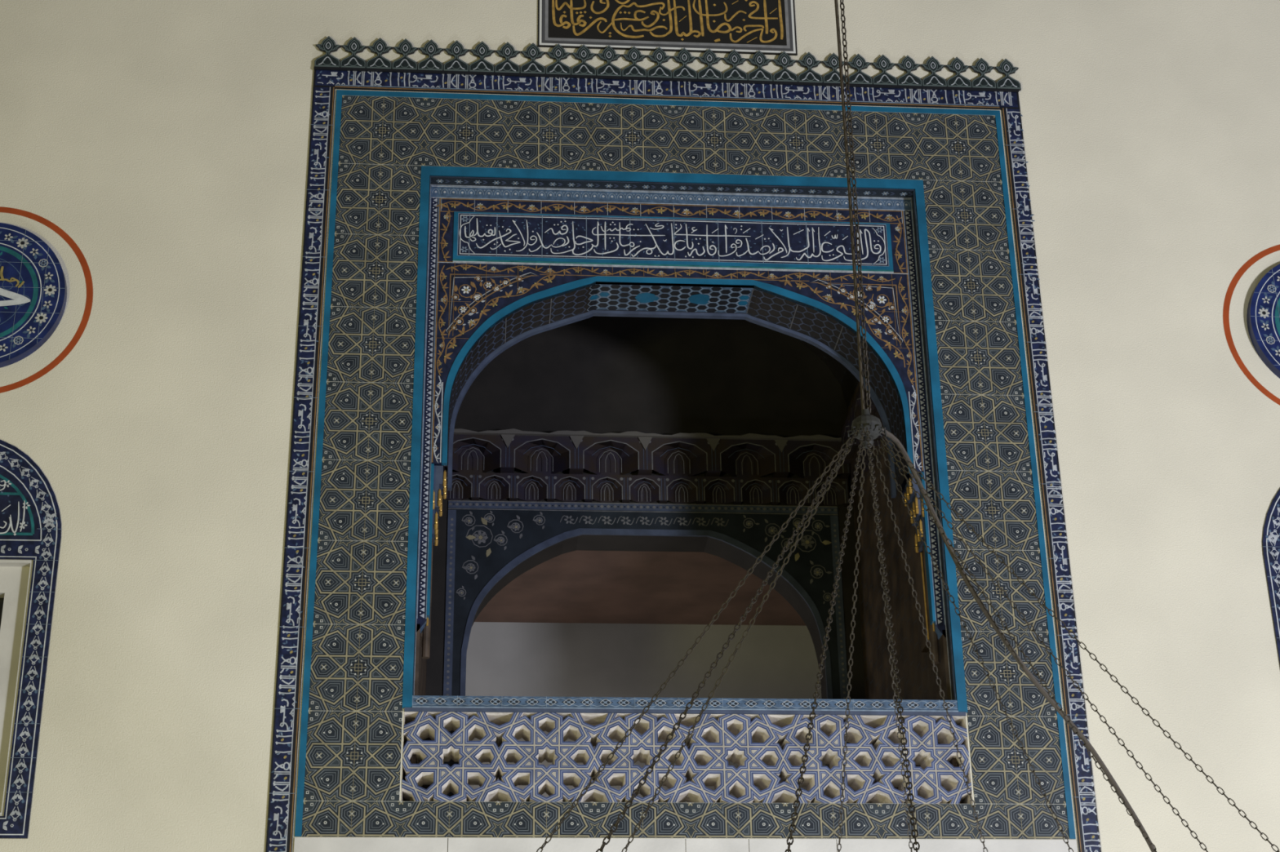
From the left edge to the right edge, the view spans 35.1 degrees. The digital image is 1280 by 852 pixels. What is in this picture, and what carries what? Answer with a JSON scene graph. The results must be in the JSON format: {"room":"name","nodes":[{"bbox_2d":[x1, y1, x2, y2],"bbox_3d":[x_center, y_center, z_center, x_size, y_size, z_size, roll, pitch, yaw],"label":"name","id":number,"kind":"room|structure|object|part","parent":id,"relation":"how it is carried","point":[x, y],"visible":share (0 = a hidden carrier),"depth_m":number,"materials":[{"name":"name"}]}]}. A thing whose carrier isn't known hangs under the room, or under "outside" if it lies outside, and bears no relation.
{"room":"mosque","nodes":[
{"label":"mosque","id":0,"kind":"room"},
{"bbox_2d":[404,649,426,801],"bbox_3d":[-1.409,0.684,12.650,0.140,4.750,2.000,1,-24,-4],"label":"wall","id":1,"kind":"structure","parent":0,"point":[424,661],"depth_m":12.65,"materials":[{"name":"tile"}]},
{"bbox_2d":[0,0,1279,851],"bbox_3d":[0.226,1.039,11.250,14.000,10.600,0.500,1,-24,-4],"label":"wall","id":2,"kind":"structure","parent":0,"point":[168,140],"depth_m":11.62,"materials":[{"name":"paint"}]},
{"bbox_2d":[0,560,33,816],"bbox_3d":[-3.701,1.445,10.730,0.894,1.388,0.500,1,-24,-4],"label":"window","id":3,"kind":"structure","parent":2,"relation":"in","point":[15,575],"depth_m":10.68,"materials":[{"name":"painted wood"},{"name":"glass"}]},
{"bbox_2d":[0,440,61,839],"bbox_3d":[-3.686,1.057,10.623,1.154,2.228,0.017,1,-24,-4],"label":"window surround","id":4,"kind":"object","parent":2,"relation":"attached to","point":[30,522],"visible":1,"depth_m":10.75,"materials":[{"name":"tile"}]},
{"bbox_2d":[0,222,66,368],"bbox_3d":[-3.712,-0.739,11.412,0.920,0.920,0.066,1,-24,-4],"label":"medallion","id":5,"kind":"object","parent":2,"relation":"attached to","point":[33,286],"visible":1,"depth_m":11.41,"materials":[{"name":"blue tile"}]},
{"bbox_2d":[0,206,93,393],"bbox_3d":[-3.715,-0.718,11.437,1.212,1.212,0.001,1,-24,-4],"label":"ring","id":6,"kind":"object","parent":2,"relation":"attached to","point":[58,230],"visible":1,"depth_m":11.50,"materials":[{"name":"red paint"}]},
{"bbox_2d":[293,837,447,851],"bbox_3d":[-1.362,2.917,9.978,0.777,1.775,0.012,1,-24,-4],"label":"marble slab","id":7,"kind":"object","parent":2,"relation":"attached to","point":[301,844],"visible":1,"depth_m":10.32,"materials":[{"name":"white stone"}]},
{"bbox_2d":[422,465,446,658],"bbox_3d":[-1.138,0.761,11.207,0.109,1.110,0.197,1,-24,-4],"label":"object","id":8,"kind":"object","parent":2,"relation":"attached to","point":[439,476],"visible":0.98,"depth_m":11.27,"materials":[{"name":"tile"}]},
{"bbox_2d":[448,838,685,851],"bbox_3d":[-0.362,2.936,10.054,1.221,1.775,0.012,1,-24,-4],"label":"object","id":9,"kind":"structure","parent":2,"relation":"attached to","point":[455,845],"depth_m":10.40,"materials":[{"name":"white stone"}]},
{"bbox_2d":[314,66,1018,92],"bbox_3d":[0.191,-2.122,12.383,4.336,0.015,0.013,1,-24,-4],"label":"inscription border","id":10,"kind":"object","parent":2,"relation":"attached to","point":[332,68],"visible":1,"depth_m":12.37,"materials":[{"name":"blue tile"}]},
{"bbox_2d":[314,35,341,67],"bbox_3d":[-1.895,-2.271,12.275,0.154,0.228,0.018,1,-24,-4],"label":"finial","id":11,"kind":"object","parent":10,"relation":"on","point":[328,46],"visible":1,"depth_m":12.26,"materials":[{"name":"black ceramic"}]},
{"bbox_2d":[340,36,367,68],"bbox_3d":[-1.740,-2.268,12.287,0.154,0.228,0.018,1,-24,-4],"label":"finial","id":12,"kind":"object","parent":10,"relation":"on","point":[353,46],"visible":1,"depth_m":12.27,"materials":[{"name":"black ceramic"}]},
{"bbox_2d":[365,37,392,69],"bbox_3d":[-1.585,-2.265,12.299,0.154,0.228,0.018,1,-24,-4],"label":"finial","id":13,"kind":"object","parent":10,"relation":"on","point":[380,47],"visible":1,"depth_m":12.28,"materials":[{"name":"black ceramic"}]},
{"bbox_2d":[391,39,417,70],"bbox_3d":[-1.430,-2.262,12.311,0.154,0.228,0.018,1,-24,-4],"label":"finial","id":14,"kind":"object","parent":10,"relation":"on","point":[405,48],"visible":1,"depth_m":12.29,"materials":[{"name":"black ceramic"}]},
{"bbox_2d":[417,39,444,71],"bbox_3d":[-1.275,-2.259,12.323,0.154,0.228,0.018,1,-24,-4],"label":"finial","id":15,"kind":"object","parent":10,"relation":"on","point":[431,49],"visible":1,"depth_m":12.30,"materials":[{"name":"black ceramic"}]},
{"bbox_2d":[443,40,469,71],"bbox_3d":[-1.120,-2.256,12.335,0.154,0.228,0.018,1,-24,-4],"label":"finial","id":16,"kind":"object","parent":10,"relation":"on","point":[456,50],"visible":1,"depth_m":12.32,"materials":[{"name":"black ceramic"}]},
{"bbox_2d":[469,41,494,72],"bbox_3d":[-0.965,-2.253,12.347,0.154,0.228,0.018,1,-24,-4],"label":"finial","id":17,"kind":"object","parent":10,"relation":"on","point":[482,51],"visible":1,"depth_m":12.33,"materials":[{"name":"black ceramic"}]},
{"bbox_2d":[494,42,519,73],"bbox_3d":[-0.810,-2.251,12.358,0.154,0.228,0.018,1,-24,-4],"label":"finial","id":18,"kind":"object","parent":10,"relation":"on","point":[507,51],"visible":1,"depth_m":12.34,"materials":[{"name":"black ceramic"}]},
{"bbox_2d":[520,43,545,74],"bbox_3d":[-0.655,-2.248,12.370,0.154,0.228,0.018,1,-24,-4],"label":"finial","id":19,"kind":"object","parent":10,"relation":"on","point":[532,52],"visible":1,"depth_m":12.35,"materials":[{"name":"black ceramic"}]},
{"bbox_2d":[545,44,570,75],"bbox_3d":[-0.501,-2.245,12.382,0.154,0.228,0.018,1,-24,-4],"label":"finial","id":20,"kind":"object","parent":10,"relation":"on","point":[557,53],"visible":1,"depth_m":12.37,"materials":[{"name":"black ceramic"}]},
{"bbox_2d":[571,44,596,75],"bbox_3d":[-0.346,-2.242,12.394,0.154,0.228,0.018,1,-24,-4],"label":"finial","id":21,"kind":"object","parent":10,"relation":"on","point":[583,54],"visible":1,"depth_m":12.38,"materials":[{"name":"black ceramic"}]},
{"bbox_2d":[596,45,622,76],"bbox_3d":[-0.191,-2.239,12.406,0.154,0.228,0.018,1,-24,-4],"label":"finial","id":22,"kind":"object","parent":10,"relation":"on","point":[608,55],"visible":1,"depth_m":12.39,"materials":[{"name":"black ceramic"}]},
{"bbox_2d":[621,46,647,77],"bbox_3d":[-0.036,-2.236,12.418,0.154,0.228,0.018,1,-24,-4],"label":"finial","id":23,"kind":"object","parent":10,"relation":"on","point":[633,55],"visible":1,"depth_m":12.40,"materials":[{"name":"black ceramic"}]},
{"bbox_2d":[646,47,672,78],"bbox_3d":[0.119,-2.233,12.430,0.154,0.228,0.018,1,-24,-4],"label":"finial","id":24,"kind":"object","parent":10,"relation":"on","point":[659,56],"visible":1,"depth_m":12.41,"materials":[{"name":"black ceramic"}]},
{"bbox_2d":[671,48,697,79],"bbox_3d":[0.274,-2.230,12.442,0.154,0.228,0.018,1,-24,-4],"label":"finial","id":25,"kind":"object","parent":10,"relation":"on","point":[684,57],"visible":1,"depth_m":12.42,"materials":[{"name":"black ceramic"}]},
{"bbox_2d":[697,48,722,79],"bbox_3d":[0.429,-2.227,12.454,0.154,0.228,0.018,1,-24,-4],"label":"finial","id":26,"kind":"object","parent":10,"relation":"on","point":[708,58],"visible":1,"depth_m":12.43,"materials":[{"name":"black ceramic"}]},
{"bbox_2d":[721,49,747,80],"bbox_3d":[0.584,-2.224,12.465,0.154,0.228,0.018,1,-24,-4],"label":"finial","id":27,"kind":"object","parent":10,"relation":"on","point":[734,59],"visible":1,"depth_m":12.45,"materials":[{"name":"black ceramic"}]},
{"bbox_2d":[746,50,773,81],"bbox_3d":[0.739,-2.221,12.477,0.154,0.228,0.018,1,-24,-4],"label":"finial","id":28,"kind":"object","parent":10,"relation":"on","point":[759,60],"visible":1,"depth_m":12.46,"materials":[{"name":"black ceramic"}]},
{"bbox_2d":[772,51,798,82],"bbox_3d":[0.894,-2.218,12.489,0.154,0.228,0.018,1,-24,-4],"label":"finial","id":29,"kind":"object","parent":10,"relation":"on","point":[784,60],"visible":1,"depth_m":12.47,"materials":[{"name":"black ceramic"}]},
{"bbox_2d":[796,52,822,83],"bbox_3d":[1.049,-2.216,12.501,0.154,0.228,0.018,1,-24,-4],"label":"finial","id":30,"kind":"object","parent":10,"relation":"on","point":[809,61],"visible":1,"depth_m":12.48,"materials":[{"name":"black ceramic"}]},
{"bbox_2d":[821,53,847,84],"bbox_3d":[1.204,-2.213,12.513,0.154,0.228,0.018,1,-24,-4],"label":"finial","id":31,"kind":"object","parent":10,"relation":"on","point":[833,77],"visible":0.78,"depth_m":12.49,"materials":[{"name":"black ceramic"}]},
{"bbox_2d":[847,53,872,84],"bbox_3d":[1.359,-2.210,12.525,0.154,0.228,0.018,1,-24,-4],"label":"finial","id":32,"kind":"object","parent":10,"relation":"on","point":[858,63],"visible":1,"depth_m":12.51,"materials":[{"name":"black ceramic"}]},
{"bbox_2d":[871,54,897,85],"bbox_3d":[1.514,-2.207,12.537,0.154,0.228,0.018,1,-24,-4],"label":"finial","id":33,"kind":"object","parent":10,"relation":"on","point":[883,64],"visible":1,"depth_m":12.52,"materials":[{"name":"black ceramic"}]},
{"bbox_2d":[895,55,922,86],"bbox_3d":[1.668,-2.204,12.549,0.154,0.228,0.018,1,-24,-4],"label":"finial","id":34,"kind":"object","parent":10,"relation":"on","point":[908,64],"visible":1,"depth_m":12.53,"materials":[{"name":"black ceramic"}]},
{"bbox_2d":[920,56,946,87],"bbox_3d":[1.823,-2.201,12.560,0.154,0.228,0.018,1,-24,-4],"label":"finial","id":35,"kind":"object","parent":10,"relation":"on","point":[932,65],"visible":1,"depth_m":12.54,"materials":[{"name":"black ceramic"}]},
{"bbox_2d":[945,57,972,88],"bbox_3d":[1.978,-2.198,12.572,0.154,0.228,0.018,1,-24,-4],"label":"finial","id":36,"kind":"object","parent":10,"relation":"on","point":[957,66],"visible":1,"depth_m":12.55,"materials":[{"name":"black ceramic"}]},
{"bbox_2d":[969,57,996,88],"bbox_3d":[2.133,-2.195,12.584,0.154,0.228,0.018,1,-24,-4],"label":"finial","id":37,"kind":"object","parent":10,"relation":"on","point":[981,67],"visible":1,"depth_m":12.57,"materials":[{"name":"black ceramic"}]},
{"bbox_2d":[994,58,1021,90],"bbox_3d":[2.288,-2.192,12.596,0.154,0.228,0.018,1,-24,-4],"label":"finial","id":38,"kind":"object","parent":10,"relation":"on","point":[1006,68],"visible":1,"depth_m":12.58,"materials":[{"name":"black ceramic"}]},
{"bbox_2d":[537,0,797,55],"bbox_3d":[0.168,-2.689,12.660,1.612,0.813,0.013,1,-24,-4],"label":"plaque","id":39,"kind":"object","parent":2,"relation":"attached to","point":[768,27],"visible":1,"depth_m":12.57,"materials":[{"name":"black"}]},
{"bbox_2d":[431,198,924,497],"bbox_3d":[0.188,-0.468,11.984,2.824,1.725,0.406,1,-24,-4],"label":"arch surround","id":40,"kind":"object","parent":2,"relation":"attached to","point":[483,310],"visible":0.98,"depth_m":11.98,"materials":[{"name":"blue tile"}]},
{"bbox_2d":[453,211,893,273],"bbox_3d":[0.205,-1.095,12.049,2.624,0.341,0.010,1,-24,-4],"label":"calligraphy panel","id":41,"kind":"object","parent":40,"relation":"attached to","point":[491,237],"visible":0.98,"depth_m":12.05,"materials":[{"name":"blue tile"}]},
{"bbox_2d":[265,70,1101,851],"bbox_3d":[0.244,0.813,11.069,4.355,6.462,0.018,1,-24,-4],"label":"inscription border","id":42,"kind":"object","parent":2,"relation":"attached to","point":[279,836],"visible":0.99,"depth_m":11.64,"materials":[{"name":"blue tile"}]},
{"bbox_2d":[412,175,956,700],"bbox_3d":[0.227,0.021,11.493,2.921,3.206,0.100,1,-24,-4],"label":"window frame","id":43,"kind":"structure","parent":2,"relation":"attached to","point":[433,180],"depth_m":12.08,"materials":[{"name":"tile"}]},
{"bbox_2d":[416,185,946,639],"bbox_3d":[0.217,-0.115,11.662,2.910,2.811,0.104,1,-24,-4],"label":"scalloped border","id":44,"kind":"object","parent":43,"relation":"attached to","point":[935,601],"visible":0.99,"depth_m":11.94,"materials":[{"name":"blue tile"}]},
{"bbox_2d":[301,95,1069,839],"bbox_3d":[0.232,0.091,11.403,4.000,4.490,0.010,1,-24,-4],"label":"frame","id":45,"kind":"object","parent":2,"relation":"attached to","point":[353,762],"visible":0.97,"depth_m":11.41,"materials":[{"name":"grey tile"}]},
{"bbox_3d":[-1.515,0.192,11.208,0.490,3.828,0.010,1,-24,-4],"label":"tile panel","id":46,"kind":"part","parent":45,"relation":"part of","materials":[{"name":"grey tile"}]},
{"bbox_3d":[0.203,-1.736,12.232,4.000,0.478,0.010,1,-24,-4],"label":"tile panel","id":47,"kind":"part","parent":45,"relation":"part of","materials":[{"name":"grey tile"}]},
{"bbox_3d":[0.264,2.051,10.514,4.000,0.184,0.010,1,-24,-4],"label":"tile panel","id":48,"kind":"part","parent":45,"relation":"part of","materials":[{"name":"grey tile"}]},
{"bbox_3d":[1.984,0.258,11.477,0.490,3.828,0.010,1,-24,-4],"label":"tile panel","id":49,"kind":"part","parent":45,"relation":"part of","materials":[{"name":"grey tile"}]},
{"bbox_2d":[294,89,1075,839],"bbox_3d":[0.231,0.073,11.409,4.067,4.527,0.010,1,-24,-4],"label":"turquoise border","id":50,"kind":"object","parent":2,"relation":"attached to","point":[309,624],"visible":1,"depth_m":11.66,"materials":[{"name":"tile"}]},
{"bbox_2d":[409,525,960,804],"bbox_3d":[0.214,0.572,11.517,2.920,3.930,0.400,1,-24,-4],"label":"trim","id":51,"kind":"structure","parent":2,"relation":"attached to","point":[943,673],"depth_m":11.22,"materials":[{"name":"tile"}]},
{"bbox_2d":[402,165,968,712],"bbox_3d":[0.231,-0.002,11.443,3.024,3.326,0.010,1,-24,-4],"label":"turquoise border","id":52,"kind":"object","parent":2,"relation":"attached to","point":[407,689],"visible":1,"depth_m":11.71,"materials":[{"name":"tile"}]},
{"bbox_2d":[401,711,973,804],"bbox_3d":[0.249,1.799,10.759,3.000,0.478,0.246,1,-24,-4],"label":"parapet","id":53,"kind":"object","parent":2,"relation":"attached to","point":[868,740],"visible":0.94,"depth_m":10.68,"materials":[{"name":"stone"}]},
{"bbox_2d":[404,695,966,728],"bbox_3d":[0.246,1.539,10.872,3.000,0.088,0.256,1,-24,-4],"label":"band","id":54,"kind":"object","parent":53,"relation":"on","point":[424,704],"visible":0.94,"depth_m":10.76,"materials":[{"name":"blue tile"}]},
{"bbox_2d":[685,838,748,851],"bbox_3d":[0.413,2.950,10.114,0.326,1.775,0.012,1,-24,-4],"label":"marble slab","id":55,"kind":"object","parent":2,"relation":"attached to","point":[691,845],"visible":1,"depth_m":10.46,"materials":[{"name":"white stone"}]},
{"bbox_2d":[748,839,836,851],"bbox_3d":[0.806,2.958,10.144,0.456,1.775,0.012,1,-24,-4],"label":"marble slab","id":56,"kind":"object","parent":2,"relation":"attached to","point":[755,845],"visible":0.92,"depth_m":10.49,"materials":[{"name":"white stone"}]},
{"bbox_2d":[903,474,939,664],"bbox_3d":[1.591,0.812,11.416,0.109,1.110,0.197,1,-24,-4],"label":"bracket","id":57,"kind":"object","parent":2,"relation":"attached to","point":[916,505],"visible":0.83,"depth_m":11.47,"materials":[{"name":"gold metal"}]},
{"bbox_2d":[836,839,1077,851],"bbox_3d":[1.672,2.974,10.210,1.272,1.775,0.012,1,-24,-4],"label":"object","id":58,"kind":"structure","parent":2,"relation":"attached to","point":[847,845],"depth_m":10.56,"materials":[{"name":"white stone"}]},
{"bbox_2d":[1222,244,1279,404],"bbox_3d":[4.067,-0.571,12.034,1.212,1.212,0.001,1,-24,-4],"label":"ring","id":59,"kind":"object","parent":2,"relation":"attached to","point":[1247,264],"visible":1,"depth_m":12.02,"materials":[{"name":"red paint"}]},
{"bbox_2d":[1246,264,1279,378],"bbox_3d":[4.069,-0.592,12.010,0.920,0.920,0.064,1,-24,-4],"label":"medallion","id":60,"kind":"object","parent":2,"relation":"attached to","point":[1263,315],"visible":1,"depth_m":11.97,"materials":[{"name":"blue tile"}]},
{"bbox_2d":[1262,488,1279,665],"bbox_3d":[4.096,1.204,11.221,1.154,2.228,0.016,1,-24,-4],"label":"window surround","id":61,"kind":"object","parent":2,"relation":"attached to","point":[1271,530],"visible":1,"depth_m":11.38,"materials":[{"name":"tile"}]},
{"bbox_2d":[474,550,806,626],"bbox_3d":[-0.062,1.160,14.973,3.500,0.095,1.600,1,-24,-4],"label":"ceiling","id":62,"kind":"structure","parent":0,"point":[577,586],"depth_m":15.05,"materials":[{"name":"brown wood"}]},
{"bbox_2d":[465,622,826,803],"bbox_3d":[-0.107,2.792,15.162,3.500,2.950,0.100,1,-24,-4],"label":"wall","id":63,"kind":"structure","parent":0,"point":[504,659],"depth_m":15.56,"materials":[{"name":"grey paint"}]},
{"bbox_2d":[422,315,871,803],"bbox_3d":[0.023,1.209,13.855,3.200,4.750,0.400,1,-24,-4],"label":"wall","id":64,"kind":"structure","parent":0,"point":[595,374],"depth_m":14.28,"materials":[{"name":"paint"}]},
{"bbox_2d":[443,500,850,802],"bbox_3d":[0.055,1.704,13.400,2.703,2.570,0.022,1,-24,-4],"label":"arch surround","id":65,"kind":"object","parent":64,"relation":"attached to","point":[486,540],"visible":0.88,"depth_m":13.81,"materials":[{"name":"tile"}]},
{"bbox_2d":[442,385,884,506],"bbox_3d":[0.101,-0.080,13.154,2.940,0.465,1.950,1,-24,-4],"label":"crown molding","id":66,"kind":"structure","parent":64,"relation":"attached to","point":[747,458],"depth_m":13.95,"materials":[{"name":"grey paint"}]},
{"bbox_2d":[791,336,858,408],"bbox_3d":[0.089,-0.965,13.528,3.040,0.895,2.000,1,-24,-4],"label":"wall","id":67,"kind":"structure","parent":0,"point":[848,382],"depth_m":14.35,"materials":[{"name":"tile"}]},
{"bbox_2d":[847,382,935,804],"bbox_3d":[1.640,0.742,12.884,0.141,4.750,2.000,1,-24,-4],"label":"wall","id":68,"kind":"structure","parent":0,"point":[912,664],"depth_m":12.86,"materials":[{"name":"wood"}]},
{"bbox_2d":[536,0,1279,851],"bbox_3d":[0.717,-0.968,6.971,3.844,6.498,3.842,1,-24,-4],"label":"chandelier","id":69,"kind":"object","parent":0,"point":[866,428],"visible":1,"depth_m":6.56,"materials":[{"name":"metal"}]},
{"bbox_3d":[-0.170,1.144,6.370,1.845,2.129,0.016,-9,-26,17],"label":"chain","id":70,"kind":"part","parent":69,"relation":"part of","materials":[{"name":"metal"}]},
{"bbox_3d":[0.167,0.682,5.364,1.213,2.128,1.395,1,-24,-4],"label":"chain","id":71,"kind":"part","parent":69,"relation":"part of","materials":[{"name":"metal"}]},
{"bbox_3d":[0.019,1.274,6.663,1.845,2.129,0.016,-21,-31,37],"label":"chain","id":72,"kind":"part","parent":69,"relation":"part of","materials":[{"name":"metal"}]},
{"bbox_3d":[0.471,0.615,5.228,0.016,2.129,1.845,-8,-25,15],"label":"chain","id":73,"kind":"part","parent":69,"relation":"part of","materials":[{"name":"metal"}]},
{"bbox_3d":[0.690,1.399,6.963,0.016,2.128,1.845,1,-24,-3],"label":"chain","id":74,"kind":"part","parent":69,"relation":"part of","materials":[{"name":"metal"}]},
{"bbox_3d":[0.715,-1.982,7.432,0.020,4.272,0.018,-8,-25,16],"label":"suspension chain","id":75,"kind":"part","parent":69,"relation":"part of","materials":[{"name":"metal"}]},
{"bbox_3d":[0.926,1.390,6.951,0.016,2.129,1.845,-5,-25,9],"label":"chain","id":76,"kind":"part","parent":69,"relation":"part of","materials":[{"name":"metal"}]},
{"bbox_3d":[0.652,0.598,5.197,0.330,2.129,1.817,1,-24,-4],"label":"chain","id":77,"kind":"part","parent":69,"relation":"part of","materials":[{"name":"metal"}]},
{"bbox_3d":[1.152,1.357,6.887,0.016,2.129,1.845,-11,-26,22],"label":"chain","id":78,"kind":"part","parent":69,"relation":"part of","materials":[{"name":"metal"}]},
{"bbox_3d":[1.381,1.294,6.756,0.016,2.128,1.845,-20,-31,36],"label":"chain","id":79,"kind":"part","parent":69,"relation":"part of","materials":[{"name":"metal"}]},
{"bbox_3d":[1.560,1.208,6.572,1.845,2.128,0.015,15,-29,-30],"label":"chain","id":80,"kind":"part","parent":69,"relation":"part of","materials":[{"name":"metal"}]},
{"bbox_3d":[1.641,1.145,6.437,1.845,2.128,0.014,9,-26,-22],"label":"chain","id":81,"kind":"part","parent":69,"relation":"part of","materials":[{"name":"metal"}]},
{"bbox_3d":[1.711,1.043,6.215,1.845,2.128,0.015,3,-25,-8],"label":"chain","id":82,"kind":"part","parent":69,"relation":"part of","materials":[{"name":"metal"}]}
]}

